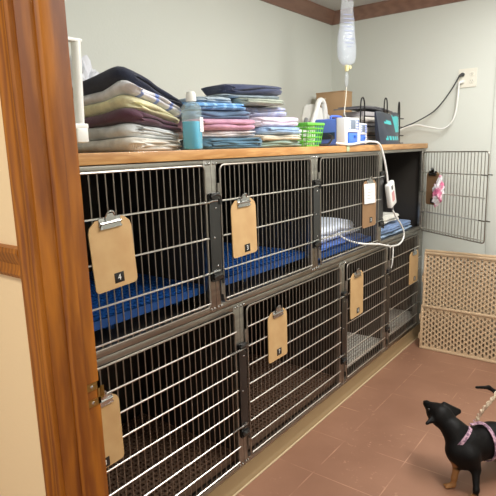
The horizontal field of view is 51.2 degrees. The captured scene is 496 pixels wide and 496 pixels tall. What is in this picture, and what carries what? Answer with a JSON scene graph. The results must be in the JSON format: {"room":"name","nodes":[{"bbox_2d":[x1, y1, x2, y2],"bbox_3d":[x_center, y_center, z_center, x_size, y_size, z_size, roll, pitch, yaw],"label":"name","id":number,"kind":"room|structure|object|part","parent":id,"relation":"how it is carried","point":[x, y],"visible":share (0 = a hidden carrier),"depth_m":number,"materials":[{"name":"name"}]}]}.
{"room":"veterinary clinic","nodes":[
{"label":"veterinary clinic","id":0,"kind":"room"},
{"bbox_2d":[0,101,45,495],"bbox_3d":[-0.013,0.071,0.808,3.515,2.555,0.050,7,14,37],"label":"wall","id":1,"kind":"structure","parent":0,"point":[21,468],"depth_m":1.25,"materials":[{"name":"beige paint"}]},
{"bbox_2d":[0,243,20,278],"bbox_3d":[-0.922,-0.015,1.451,1.083,0.070,0.020,7,14,37],"label":"trim","id":2,"kind":"structure","parent":1,"relation":"attached to","point":[9,259],"depth_m":1.15,"materials":[{"name":"brown wood"}]},
{"bbox_2d":[65,0,331,152],"bbox_3d":[-0.324,-0.374,3.179,0.100,2.555,3.515,7,14,37],"label":"wall","id":3,"kind":"structure","parent":0,"point":[181,46],"depth_m":3.08,"materials":[{"name":"grey paint"}]},
{"bbox_2d":[261,0,334,24],"bbox_3d":[-0.294,-1.577,2.904,0.058,0.091,3.305,7,14,37],"label":"trim","id":4,"kind":"structure","parent":3,"relation":"attached to","point":[307,8],"depth_m":3.85,"materials":[{"name":"brown wood"}]},
{"bbox_2d":[309,0,385,10],"bbox_3d":[0.376,-1.315,1.031,3.615,0.060,5.700,7,14,37],"label":"ceiling","id":5,"kind":"structure","parent":0,"point":[335,5],"depth_m":3.91,"materials":[{"name":"grey paint"}]},
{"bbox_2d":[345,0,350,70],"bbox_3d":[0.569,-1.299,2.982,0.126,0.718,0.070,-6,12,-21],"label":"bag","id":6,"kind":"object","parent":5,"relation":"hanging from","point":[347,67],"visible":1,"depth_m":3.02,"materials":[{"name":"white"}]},
{"bbox_2d":[344,87,346,116],"bbox_3d":[0.570,-0.854,3.034,0.016,0.178,0.076,1,11,13],"label":"drip line","id":7,"kind":"object","parent":6,"relation":"hanging from","point":[346,87],"visible":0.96,"depth_m":3.05,"materials":[{"name":"beige"}]},
{"bbox_2d":[236,338,495,495],"bbox_3d":[0.452,1.252,1.523,3.615,0.060,5.700,7,14,37],"label":"floor","id":8,"kind":"structure","parent":0,"point":[378,441],"depth_m":2.67,"materials":[{"name":"tile"}]},
{"bbox_2d":[418,304,495,363],"bbox_3d":[1.561,0.612,3.635,0.733,0.335,0.030,7,14,37],"label":"perforated panel","id":9,"kind":"object","parent":8,"relation":"on","point":[454,312],"visible":1,"depth_m":3.68,"materials":[{"name":"beige plastic"}]},
{"bbox_2d":[422,249,495,358],"bbox_3d":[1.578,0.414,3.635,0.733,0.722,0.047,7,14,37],"label":"perforated panel","id":10,"kind":"object","parent":8,"relation":"on","point":[486,260],"visible":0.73,"depth_m":3.67,"materials":[{"name":"beige plastic"}]},
{"bbox_2d":[423,385,495,495],"bbox_3d":[1.050,0.865,2.387,0.499,0.343,0.334,-7,12,-26],"label":"dog","id":11,"kind":"object","parent":8,"relation":"on","point":[466,446],"visible":0.99,"depth_m":2.27},
{"bbox_2d":[475,391,495,420],"bbox_3d":[1.176,0.402,2.217,0.355,0.743,0.062,1,11,12],"label":"leash","id":12,"kind":"object","parent":11,"relation":"attached to","point":[488,403],"visible":1,"depth_m":2.29,"materials":[{"name":"fabric"}]},
{"bbox_2d":[332,0,495,343],"bbox_3d":[2.107,-0.500,3.457,3.415,2.555,0.100,7,14,37],"label":"wall","id":13,"kind":"structure","parent":0,"point":[413,59],"depth_m":3.84,"materials":[{"name":"grey paint"}]},
{"bbox_2d":[207,323,419,495],"bbox_3d":[0.113,0.884,3.098,0.732,0.088,3.274,7,14,37],"label":"baseboard","id":14,"kind":"structure","parent":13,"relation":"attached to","point":[235,482],"depth_m":2.76,"materials":[{"name":"brown wood"}]},
{"bbox_2d":[97,302,250,495],"bbox_3d":[-0.574,0.656,2.119,0.729,0.767,0.986,7,14,37],"label":"cage","id":15,"kind":"object","parent":14,"relation":"on","point":[191,376],"depth_m":2.29,"materials":[{"name":"grey metal"}]},
{"bbox_2d":[101,390,123,467],"bbox_3d":[-0.457,0.581,1.661,0.017,0.272,0.135,7,15,37],"label":"clipboard","id":16,"kind":"object","parent":15,"relation":"hanging from","point":[110,406],"visible":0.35,"depth_m":1.69,"materials":[{"name":"beige wood"}]},
{"bbox_2d":[79,160,224,358],"bbox_3d":[-0.636,-0.007,1.936,0.729,0.603,0.848,7,14,37],"label":"cage","id":17,"kind":"object","parent":15,"relation":"on","point":[172,209],"visible":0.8,"depth_m":2.04,"materials":[{"name":"grey metal"}]},
{"bbox_2d":[88,210,137,293],"bbox_3d":[-0.418,0.006,1.625,0.017,0.256,0.176,7,14,37],"label":"clipboard","id":18,"kind":"object","parent":17,"relation":"hanging from","point":[110,238],"visible":1,"depth_m":1.62,"materials":[{"name":"beige wood"}]},
{"bbox_2d":[89,271,203,330],"bbox_3d":[-0.651,0.230,1.983,0.628,0.092,0.761,7,14,37],"label":"mat","id":19,"kind":"object","parent":17,"relation":"in","point":[94,297],"visible":0.34,"depth_m":1.95,"materials":[{"name":"blue fabric"}]},
{"bbox_3d":[-0.152,-0.174,1.968,0.014,0.012,0.102,7,14,37],"label":"latch rod","id":20,"kind":"part","parent":17,"relation":"part of","materials":[{"name":"silver metal"}]},
{"bbox_3d":[-0.144,0.099,2.020,0.014,0.012,0.102,7,14,37],"label":"latch rod","id":21,"kind":"part","parent":17,"relation":"part of","materials":[{"name":"silver metal"}]},
{"bbox_3d":[-0.129,-0.041,2.033,0.009,0.350,0.062,7,14,37],"label":"latch plate","id":22,"kind":"part","parent":17,"relation":"part of","materials":[{"name":"grey metal"}]},
{"bbox_2d":[78,143,427,165],"bbox_3d":[0.033,-0.532,2.858,0.822,0.036,3.278,7,14,37],"label":"countertop","id":23,"kind":"structure","parent":17,"relation":"on","point":[85,159],"depth_m":1.99,"materials":[{"name":"brown wood"}]},
{"bbox_2d":[68,36,88,142],"bbox_3d":[-0.589,-0.433,1.458,0.038,0.334,0.304,7,14,37],"label":"bracket","id":24,"kind":"object","parent":23,"relation":"on","point":[81,127],"visible":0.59,"depth_m":1.54,"materials":[{"name":"white metal"}]},
{"bbox_3d":[-0.550,-0.603,1.482,0.028,0.012,0.164,7,14,37],"label":"arm","id":25,"kind":"part","parent":24,"relation":"part of","materials":[{"name":"white plastic"}]},
{"bbox_2d":[70,55,98,86],"bbox_3d":[-0.714,-0.663,2.289,0.207,0.380,0.253,7,14,37],"label":"crumpled bag","id":26,"kind":"object","parent":23,"relation":"on","point":[88,72],"visible":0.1,"depth_m":2.23,"materials":[{"name":"white plastic"}]},
{"bbox_2d":[77,137,181,152],"bbox_3d":[-0.507,-0.396,2.002,0.501,0.050,0.272,7,14,37],"label":"folded towel","id":27,"kind":"object","parent":23,"relation":"on","point":[125,144],"visible":0.84,"depth_m":1.84,"materials":[{"name":"beige fabric"}]},
{"bbox_2d":[88,123,178,140],"bbox_3d":[-0.516,-0.434,2.002,0.512,0.070,0.274,7,14,37],"label":"folded towel","id":28,"kind":"object","parent":27,"relation":"on","point":[125,129],"visible":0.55,"depth_m":1.83,"materials":[{"name":"grey fabric"}]},
{"bbox_2d":[84,108,180,132],"bbox_3d":[-0.516,-0.471,1.999,0.518,0.095,0.285,7,14,37],"label":"folded towel","id":29,"kind":"object","parent":28,"relation":"on","point":[123,115],"visible":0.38,"depth_m":1.81,"materials":[{"name":"purple fabric"}]},
{"bbox_2d":[84,95,179,123],"bbox_3d":[-0.509,-0.503,1.984,0.494,0.114,0.273,7,14,37],"label":"folded towel","id":30,"kind":"object","parent":29,"relation":"on","point":[121,101],"visible":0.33,"depth_m":1.82,"materials":[{"name":"yellow fabric"}]},
{"bbox_2d":[73,80,180,116],"bbox_3d":[-0.509,-0.539,1.984,0.523,0.140,0.295,7,14,37],"label":"folded towel","id":31,"kind":"object","parent":30,"relation":"on","point":[122,87],"visible":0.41,"depth_m":1.81,"materials":[{"name":"beige fabric"}]},
{"bbox_2d":[72,66,185,109],"bbox_3d":[-0.513,-0.571,1.989,0.514,0.171,0.312,7,14,37],"label":"folded towel","id":32,"kind":"object","parent":31,"relation":"on","point":[104,80],"visible":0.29,"depth_m":1.80,"materials":[{"name":"fabric"}]},
{"bbox_2d":[182,91,203,149],"bbox_3d":[-0.207,-0.470,1.918,0.065,0.210,0.080,1,11,14],"label":"liquid bottle","id":33,"kind":"object","parent":23,"relation":"on","point":[192,130],"visible":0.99,"depth_m":1.89,"materials":[{"name":"teal plastic"}]},
{"bbox_2d":[178,137,262,149],"bbox_3d":[-0.121,-0.471,2.337,0.356,0.048,0.253,-9,13,-34],"label":"folded towel","id":34,"kind":"object","parent":23,"relation":"on","point":[253,142],"visible":0.73,"depth_m":2.24,"materials":[{"name":"teal fabric"}]},
{"bbox_2d":[176,131,254,138],"bbox_3d":[-0.151,-0.507,2.321,0.371,0.030,0.240,-9,13,-33],"label":"folded towel","id":35,"kind":"object","parent":34,"relation":"on","point":[206,134],"visible":0.5,"depth_m":2.23,"materials":[{"name":"white fabric"}]},
{"bbox_2d":[177,119,254,131],"bbox_3d":[-0.156,-0.540,2.290,0.361,0.048,0.253,-10,14,-38],"label":"folded towel","id":36,"kind":"object","parent":35,"relation":"on","point":[208,124],"visible":0.56,"depth_m":2.20,"materials":[{"name":"pink fabric"}]},
{"bbox_2d":[176,110,249,120],"bbox_3d":[-0.179,-0.583,2.289,0.361,0.038,0.229,-9,13,-33],"label":"folded towel","id":37,"kind":"object","parent":36,"relation":"on","point":[185,114],"visible":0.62,"depth_m":2.19,"materials":[{"name":"fabric"}]},
{"bbox_2d":[182,102,245,110],"bbox_3d":[-0.183,-0.614,2.272,0.334,0.030,0.251,-8,13,-31],"label":"folded towel","id":38,"kind":"object","parent":37,"relation":"on","point":[207,106],"visible":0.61,"depth_m":2.17,"materials":[{"name":"blue fabric"}]},
{"bbox_2d":[179,96,231,102],"bbox_3d":[-0.197,-0.649,2.296,0.202,0.027,0.223,-10,14,-38],"label":"folded towel","id":39,"kind":"object","parent":38,"relation":"on","point":[199,98],"visible":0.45,"depth_m":2.21,"materials":[{"name":"blue fabric"}]},
{"bbox_2d":[240,140,301,148],"bbox_3d":[0.086,-0.523,2.615,0.358,0.034,0.258,-9,13,-34],"label":"folded towel","id":40,"kind":"object","parent":23,"relation":"on","point":[278,143],"visible":0.44,"depth_m":2.52,"materials":[{"name":"green fabric"}]},
{"bbox_2d":[247,134,300,140],"bbox_3d":[0.082,-0.551,2.595,0.347,0.028,0.255,-10,14,-38],"label":"folded towel","id":41,"kind":"object","parent":40,"relation":"on","point":[286,136],"visible":0.47,"depth_m":2.51,"materials":[{"name":"beige fabric"}]},
{"bbox_2d":[247,127,300,134],"bbox_3d":[0.095,-0.584,2.599,0.284,0.035,0.302,7,14,37],"label":"folded towel","id":42,"kind":"object","parent":41,"relation":"on","point":[259,130],"visible":0.59,"depth_m":2.48,"materials":[{"name":"fabric"}]},
{"bbox_2d":[249,117,297,127],"bbox_3d":[0.077,-0.623,2.580,0.337,0.048,0.248,-11,14,-41],"label":"folded towel","id":43,"kind":"object","parent":42,"relation":"on","point":[259,121],"visible":0.55,"depth_m":2.48,"materials":[{"name":"white fabric"}]},
{"bbox_2d":[242,107,286,116],"bbox_3d":[0.024,-0.664,2.555,0.281,0.044,0.247,-9,13,-34],"label":"folded towel","id":44,"kind":"object","parent":43,"relation":"on","point":[254,111],"visible":0.48,"depth_m":2.46,"materials":[{"name":"fabric"}]},
{"bbox_2d":[231,98,283,106],"bbox_3d":[0.008,-0.684,2.450,0.286,0.027,0.229,-11,14,-39],"label":"folded towel","id":45,"kind":"object","parent":44,"relation":"on","point":[248,102],"visible":0.63,"depth_m":2.36,"materials":[{"name":"fabric"}]},
{"bbox_2d":[204,94,278,98],"bbox_3d":[-0.031,-0.698,2.413,0.350,0.016,0.202,-10,14,-36],"label":"folded towel","id":46,"kind":"object","parent":45,"relation":"on","point":[231,96],"visible":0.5,"depth_m":2.32,"materials":[{"name":"fabric"}]},
{"bbox_2d":[201,84,281,95],"bbox_3d":[-0.025,-0.728,2.413,0.350,0.043,0.234,-10,13,-36],"label":"folded towel","id":47,"kind":"object","parent":46,"relation":"on","point":[240,89],"visible":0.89,"depth_m":2.32,"materials":[{"name":"blue fabric"}]},
{"bbox_2d":[295,122,324,146],"bbox_3d":[0.277,-0.605,2.783,0.209,0.124,0.181,7,14,37],"label":"plastic basket","id":48,"kind":"object","parent":23,"relation":"on","point":[304,124],"visible":0.48,"depth_m":2.71,"materials":[{"name":"green plastic"}]},
{"bbox_2d":[296,129,310,144],"bbox_3d":[0.277,-0.595,2.788,0.142,0.086,0.114,7,14,37],"label":"gauze wad","id":49,"kind":"object","parent":48,"relation":"in","point":[300,130],"visible":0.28,"depth_m":2.74,"materials":[{"name":"white fabric"}]},
{"bbox_2d":[300,97,329,145],"bbox_3d":[0.459,-0.839,3.467,0.131,0.312,0.403,5,13,31],"label":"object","id":50,"kind":"object","parent":23,"relation":"on","point":[311,112],"visible":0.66,"depth_m":3.38,"materials":[{"name":"white plastic"}]},
{"bbox_3d":[0.466,-0.882,3.397,0.054,0.202,0.218,5,13,31],"label":"handle","id":51,"kind":"part","parent":50,"relation":"part of","materials":[{"name":"white plastic"}]},
{"bbox_2d":[319,134,332,145],"bbox_3d":[0.425,-0.580,2.775,0.044,0.065,0.152,4,12,28],"label":"cable","id":52,"kind":"object","parent":23,"relation":"on","point":[330,135],"visible":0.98,"depth_m":2.76,"materials":[{"name":"black plastic"}]},
{"bbox_2d":[316,90,351,145],"bbox_3d":[0.661,-0.989,3.984,0.238,0.400,0.137,7,14,37],"label":"cardboard box","id":53,"kind":"object","parent":23,"relation":"on","point":[334,99],"visible":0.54,"depth_m":3.89,"materials":[{"name":"beige cardboard"}]},
{"bbox_2d":[315,115,358,145],"bbox_3d":[0.523,-0.688,3.034,0.206,0.175,0.181,7,14,37],"label":"pump","id":54,"kind":"object","parent":23,"relation":"on","point":[342,129],"visible":0.91,"depth_m":2.96,"materials":[{"name":"blue"}]},
{"bbox_3d":[0.610,-0.635,3.001,0.018,0.061,0.112,7,14,37],"label":"pump door","id":55,"kind":"part","parent":54,"relation":"part of","materials":[{"name":"blue plastic"}]},
{"bbox_2d":[357,123,366,144],"bbox_3d":[0.652,-0.713,3.209,0.136,0.151,0.156,5,13,30],"label":"pump","id":56,"kind":"object","parent":23,"relation":"on","point":[362,126],"visible":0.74,"depth_m":3.18,"materials":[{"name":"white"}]},
{"bbox_3d":[0.712,-0.671,3.201,0.018,0.051,0.096,5,13,30],"label":"pump door","id":57,"kind":"part","parent":56,"relation":"part of","materials":[{"name":"blue plastic"}]},
{"bbox_2d":[336,140,388,182],"bbox_3d":[0.694,-0.496,3.035,0.050,0.262,0.579,9,15,43],"label":"cable","id":58,"kind":"object","parent":23,"relation":"on","point":[369,141],"visible":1,"depth_m":3.11,"materials":[{"name":"white plastic"}]},
{"bbox_2d":[385,180,396,209],"bbox_3d":[0.918,-0.338,3.330,0.035,0.195,0.135,7,14,37],"label":"controller","id":59,"kind":"object","parent":58,"relation":"hanging from","point":[389,187],"visible":0.99,"depth_m":3.31,"materials":[{"name":"white plastic"}]},
{"bbox_2d":[336,210,404,246],"bbox_3d":[0.826,-0.099,3.275,0.740,0.253,0.114,-11,14,-39],"label":"cable","id":60,"kind":"object","parent":59,"relation":"attached to","point":[392,210],"visible":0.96,"depth_m":3.33,"materials":[{"name":"white plastic"}]},
{"bbox_2d":[332,97,403,144],"bbox_3d":[0.837,-0.879,3.603,0.247,0.314,0.688,7,14,37],"label":"wire rack","id":61,"kind":"object","parent":23,"relation":"on","point":[399,118],"visible":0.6,"depth_m":3.55,"materials":[{"name":"black metal"}]},
{"bbox_2d":[334,107,382,111],"bbox_3d":[0.748,-0.928,3.470,0.168,0.019,0.420,7,14,37],"label":"folder","id":62,"kind":"object","parent":61,"relation":"on","point":[368,109],"visible":0.89,"depth_m":3.49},
{"bbox_2d":[338,106,392,112],"bbox_3d":[0.810,-0.945,3.546,0.173,0.029,0.500,7,14,37],"label":"folder","id":63,"kind":"object","parent":62,"relation":"on","point":[389,111],"visible":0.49,"depth_m":3.40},
{"bbox_3d":[0.777,-0.733,3.541,0.175,0.032,0.340,7,14,37],"label":"booklet","id":64,"kind":"object","parent":61,"relation":"in","visible":0},
{"bbox_2d":[367,133,374,137],"bbox_3d":[0.784,-0.769,3.548,0.163,0.032,0.348,7,14,37],"label":"booklet","id":65,"kind":"object","parent":64,"relation":"on","point":[367,133],"visible":0.06,"depth_m":3.47,"materials":[{"name":"beige"}]},
{"bbox_2d":[367,127,374,132],"bbox_3d":[0.785,-0.801,3.535,0.167,0.032,0.316,7,14,37],"label":"booklet","id":66,"kind":"object","parent":65,"relation":"on","point":[369,129],"visible":0.08,"depth_m":3.44,"materials":[{"name":"white paper"}]},
{"bbox_2d":[359,122,374,127],"bbox_3d":[0.781,-0.834,3.528,0.155,0.032,0.360,7,14,37],"label":"booklet","id":67,"kind":"object","parent":66,"relation":"on","point":[367,123],"visible":0.16,"depth_m":3.44,"materials":[{"name":"grey paper"}]},
{"bbox_2d":[348,116,374,122],"bbox_3d":[0.783,-0.866,3.515,0.159,0.032,0.328,7,14,37],"label":"booklet","id":68,"kind":"object","parent":67,"relation":"on","point":[367,119],"visible":0.38,"depth_m":3.38,"materials":[{"name":"beige paper"}]},
{"bbox_2d":[343,111,374,116],"bbox_3d":[0.790,-0.903,3.523,0.147,0.032,0.336,7,14,37],"label":"booklet","id":69,"kind":"object","parent":68,"relation":"on","point":[348,114],"visible":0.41,"depth_m":3.39,"materials":[{"name":"grey paper"}]},
{"bbox_2d":[374,111,398,144],"bbox_3d":[0.926,-0.793,3.425,0.106,0.211,0.370,7,14,37],"label":"pouch","id":70,"kind":"object","parent":23,"relation":"on","point":[386,125],"visible":0.98,"depth_m":3.35,"materials":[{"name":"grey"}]},
{"bbox_3d":[-0.584,0.997,2.181,0.638,0.048,0.933,7,14,37],"label":"floor grate","id":71,"kind":"part","parent":15,"relation":"part of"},
{"bbox_3d":[-0.045,0.442,2.204,0.014,0.012,0.102,7,14,37],"label":"latch rod","id":72,"kind":"part","parent":15,"relation":"part of","materials":[{"name":"silver metal"}]},
{"bbox_3d":[-0.034,0.791,2.271,0.014,0.012,0.102,7,14,37],"label":"latch rod","id":73,"kind":"part","parent":15,"relation":"part of","materials":[{"name":"silver metal"}]},
{"bbox_3d":[-0.021,0.627,2.279,0.009,0.440,0.050,7,14,37],"label":"latch plate","id":74,"kind":"part","parent":15,"relation":"part of","materials":[{"name":"grey metal"}]},
{"bbox_2d":[238,261,347,464],"bbox_3d":[0.004,0.496,2.864,0.729,0.767,0.984,7,14,37],"label":"cage","id":75,"kind":"object","parent":14,"relation":"on","point":[314,303],"depth_m":2.93,"materials":[{"name":"grey metal"}]},
{"bbox_2d":[205,154,321,310],"bbox_3d":[-0.152,-0.141,2.559,0.729,0.603,0.824,7,14,37],"label":"cage","id":76,"kind":"object","parent":75,"relation":"on","point":[285,190],"visible":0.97,"depth_m":2.62,"materials":[{"name":"grey metal"}]},
{"bbox_2d":[230,193,256,257],"bbox_3d":[-0.011,-0.099,2.151,0.017,0.262,0.165,7,15,37],"label":"clipboard","id":77,"kind":"object","parent":76,"relation":"hanging from","point":[243,210],"visible":1,"depth_m":2.15,"materials":[{"name":"beige wood"}]},
{"bbox_2d":[221,242,306,284],"bbox_3d":[-0.170,0.097,2.602,0.628,0.092,0.751,7,14,37],"label":"mat","id":78,"kind":"object","parent":76,"relation":"in","point":[225,243],"visible":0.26,"depth_m":2.52,"materials":[{"name":"blue fabric"}]},
{"bbox_3d":[0.348,-0.173,2.647,0.009,0.350,0.062,7,14,37],"label":"latch plate","id":79,"kind":"part","parent":76,"relation":"part of","materials":[{"name":"grey metal"}]},
{"bbox_2d":[267,305,286,362],"bbox_3d":[0.145,0.395,2.433,0.017,0.267,0.157,7,14,37],"label":"clipboard","id":80,"kind":"object","parent":75,"relation":"hanging from","point":[277,320],"visible":1,"depth_m":2.43,"materials":[{"name":"beige wood"}]},
{"bbox_3d":[-0.006,0.837,2.925,0.638,0.048,0.931,7,14,37],"label":"floor grate","id":81,"kind":"part","parent":75,"relation":"part of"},
{"bbox_3d":[0.556,0.467,3.022,0.009,0.440,0.050,7,14,37],"label":"latch plate","id":82,"kind":"part","parent":75,"relation":"part of","materials":[{"name":"grey metal"}]},
{"bbox_2d":[342,243,390,385],"bbox_3d":[0.487,0.362,3.486,0.729,0.767,0.674,7,14,37],"label":"cage","id":83,"kind":"object","parent":14,"relation":"on","point":[374,322],"depth_m":3.45,"materials":[{"name":"grey metal"}]},
{"bbox_2d":[303,151,384,270],"bbox_3d":[0.333,-0.275,3.184,0.729,0.603,0.851,7,14,37],"label":"cage","id":84,"kind":"object","parent":83,"relation":"on","point":[343,175],"visible":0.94,"depth_m":3.23,"materials":[{"name":"grey metal"}]},
{"bbox_2d":[318,235,370,259],"bbox_3d":[0.313,-0.017,3.227,0.628,0.052,0.766,7,14,37],"label":"mat","id":85,"kind":"object","parent":84,"relation":"in","point":[367,238],"visible":0.11,"depth_m":3.04,"materials":[{"name":"blue fabric"}]},
{"bbox_2d":[321,233,363,250],"bbox_3d":[0.386,-0.049,3.187,0.446,0.020,0.650,7,14,37],"label":"folded blanket","id":86,"kind":"object","parent":85,"relation":"on","point":[352,234],"visible":0.12,"depth_m":3.09,"materials":[{"name":"blue fabric"}]},
{"bbox_2d":[321,217,358,243],"bbox_3d":[0.378,-0.112,3.177,0.409,0.098,0.668,7,14,37],"label":"folded blanket","id":87,"kind":"object","parent":86,"relation":"on","point":[334,219],"visible":0.24,"depth_m":3.10,"materials":[{"name":"white fabric"}]},
{"bbox_3d":[0.597,-0.245,2.969,0.008,0.564,0.740,7,14,37],"label":"door","id":88,"kind":"part","parent":84,"relation":"part of","materials":[{"name":"silver metal"}]},
{"bbox_2d":[362,176,375,227],"bbox_3d":[0.736,-0.279,3.118,0.017,0.305,0.190,7,14,37],"label":"clipboard","id":89,"kind":"object","parent":84,"relation":"hanging from","point":[368,210],"visible":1,"depth_m":3.12,"materials":[{"name":"brown wood"}]},
{"bbox_2d":[364,183,374,203],"bbox_3d":[0.728,-0.325,3.093,0.002,0.124,0.163,7,14,37],"label":"paper note","id":90,"kind":"object","parent":89,"relation":"attached to","point":[369,189],"visible":1,"depth_m":3.09,"materials":[{"name":"white paper"}]},
{"bbox_3d":[0.840,-0.309,3.281,0.009,0.350,0.066,7,14,37],"label":"latch plate","id":91,"kind":"part","parent":84,"relation":"part of","materials":[{"name":"grey metal"}]},
{"bbox_2d":[350,268,362,318],"bbox_3d":[0.655,0.264,3.092,0.017,0.301,0.170,7,14,37],"label":"clipboard","id":92,"kind":"object","parent":83,"relation":"hanging from","point":[356,281],"visible":1,"depth_m":3.09,"materials":[{"name":"beige wood"}]},
{"bbox_3d":[0.477,0.689,3.545,0.638,0.078,0.620,7,14,37],"label":"floor grate","id":93,"kind":"part","parent":83,"relation":"part of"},
{"bbox_3d":[0.946,0.359,3.524,0.009,0.440,0.050,7,14,37],"label":"latch plate","id":94,"kind":"part","parent":83,"relation":"part of","materials":[{"name":"grey metal"}]},
{"bbox_2d":[385,229,422,350],"bbox_3d":[0.880,0.252,3.997,0.722,0.767,0.693,7,14,37],"label":"cage","id":95,"kind":"object","parent":14,"relation":"on","point":[403,296],"depth_m":3.93,"materials":[{"name":"grey metal"}]},
{"bbox_3d":[0.881,0.577,4.066,0.638,0.078,0.670,7,14,37],"label":"floor grate","id":96,"kind":"part","parent":95,"relation":"part of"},
{"bbox_2d":[409,248,417,284],"bbox_3d":[1.236,0.128,3.845,0.017,0.271,0.180,7,14,37],"label":"clipboard","id":97,"kind":"object","parent":95,"relation":"hanging from","point":[413,259],"visible":1,"depth_m":3.84,"materials":[{"name":"beige wood"}]},
{"bbox_2d":[378,148,492,245],"bbox_3d":[1.036,-0.379,3.644,1.278,0.614,0.844,7,14,37],"label":"cage","id":98,"kind":"object","parent":95,"relation":"on","point":[406,167],"visible":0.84,"depth_m":3.91,"materials":[{"name":"grey metal"}]},
{"bbox_2d":[381,225,411,238],"bbox_3d":[0.867,-0.131,3.823,0.480,0.020,0.712,7,14,37],"label":"pad","id":99,"kind":"object","parent":98,"relation":"in","point":[407,226],"visible":0.2,"depth_m":3.69,"materials":[{"name":"blue fabric"}]},
{"bbox_2d":[381,219,410,234],"bbox_3d":[0.870,-0.168,3.818,0.488,0.039,0.671,7,14,37],"label":"pad","id":100,"kind":"object","parent":99,"relation":"on","point":[390,226],"visible":0.29,"depth_m":3.69,"materials":[{"name":"blue fabric"}]},
{"bbox_2d":[383,212,398,223],"bbox_3d":[0.821,-0.213,3.719,0.407,0.063,0.452,7,14,37],"label":"pad","id":101,"kind":"object","parent":100,"relation":"on","point":[387,216],"visible":0.16,"depth_m":3.67,"materials":[{"name":"white fabric"}]},
{"bbox_3d":[1.075,-0.380,3.613,0.022,0.603,0.844,7,14,37],"label":"frame","id":102,"kind":"part","parent":98,"relation":"part of","materials":[{"name":"silver metal"}]},
{"bbox_2d":[426,168,438,204],"bbox_3d":[1.326,-0.445,3.735,0.017,0.267,0.140,-5,11,-18],"label":"clipboard","id":103,"kind":"object","parent":98,"relation":"hanging from","point":[432,176],"visible":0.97,"depth_m":3.76,"materials":[{"name":"brown wood"}]},
{"bbox_2d":[431,175,444,206],"bbox_3d":[1.334,-0.400,3.646,0.060,0.233,0.112,-5,11,-18],"label":"plastic bag","id":104,"kind":"object","parent":98,"relation":"hanging from","point":[438,189],"visible":1,"depth_m":3.61,"materials":[{"name":"pink plastic"}]},
{"bbox_3d":[1.411,-0.369,3.587,0.008,0.593,0.653,-5,11,-18],"label":"door","id":105,"kind":"part","parent":98,"relation":"part of","materials":[{"name":"silver metal"}]},
{"bbox_2d":[333,0,465,24],"bbox_3d":[2.023,-1.696,3.164,3.415,0.091,0.058,7,14,37],"label":"trim","id":106,"kind":"structure","parent":13,"relation":"attached to","point":[388,7],"depth_m":3.92,"materials":[{"name":"brown wood"}]},
{"bbox_2d":[400,80,464,130],"bbox_3d":[1.280,-0.995,3.800,0.550,0.423,0.053,3,12,21],"label":"cable","id":107,"kind":"object","parent":13,"relation":"attached to","point":[460,81],"visible":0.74,"depth_m":3.73,"materials":[{"name":"white plastic"}]},
{"bbox_2d":[400,73,464,128],"bbox_3d":[1.297,-1.027,3.795,0.518,0.455,0.043,3,12,23],"label":"cable","id":108,"kind":"object","parent":13,"relation":"attached to","point":[461,74],"visible":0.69,"depth_m":3.74,"materials":[{"name":"grey plastic"}]},
{"bbox_2d":[458,67,476,87],"bbox_3d":[1.552,-1.203,3.665,0.124,0.128,0.011,7,14,37],"label":"power outlet","id":109,"kind":"object","parent":13,"relation":"attached to","point":[470,78],"visible":0.88,"depth_m":3.66,"materials":[{"name":"beige plastic"}]},
{"bbox_2d":[480,75,495,345],"bbox_3d":[1.758,-0.304,3.698,0.083,2.100,0.012,7,14,37],"label":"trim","id":110,"kind":"structure","parent":13,"relation":"attached to","point":[490,249],"depth_m":3.70,"materials":[{"name":"grey"}]},
{"bbox_3d":[0.061,0.066,0.821,3.415,2.555,0.060,7,14,37],"label":"wall","id":111,"kind":"structure","parent":0,"visible":0},
{"bbox_2d":[0,0,108,495],"bbox_3d":[0.181,0.280,0.738,1.580,2.160,0.143,7,14,37],"label":"door frame","id":112,"kind":"structure","parent":111,"relation":"in","point":[36,91],"depth_m":1.12,"materials":[{"name":"brown wood"}]},
{"bbox_3d":[-0.463,0.221,1.145,0.056,2.160,0.019,7,14,37],"label":"casing","id":113,"kind":"part","parent":112,"relation":"part of","materials":[{"name":"brown wood"}]},
{"bbox_3d":[-0.366,0.349,1.238,0.008,0.058,0.049,7,14,37],"label":"strike plate","id":114,"kind":"part","parent":112,"relation":"part of","materials":[{"name":"gold metal"}]}
]}

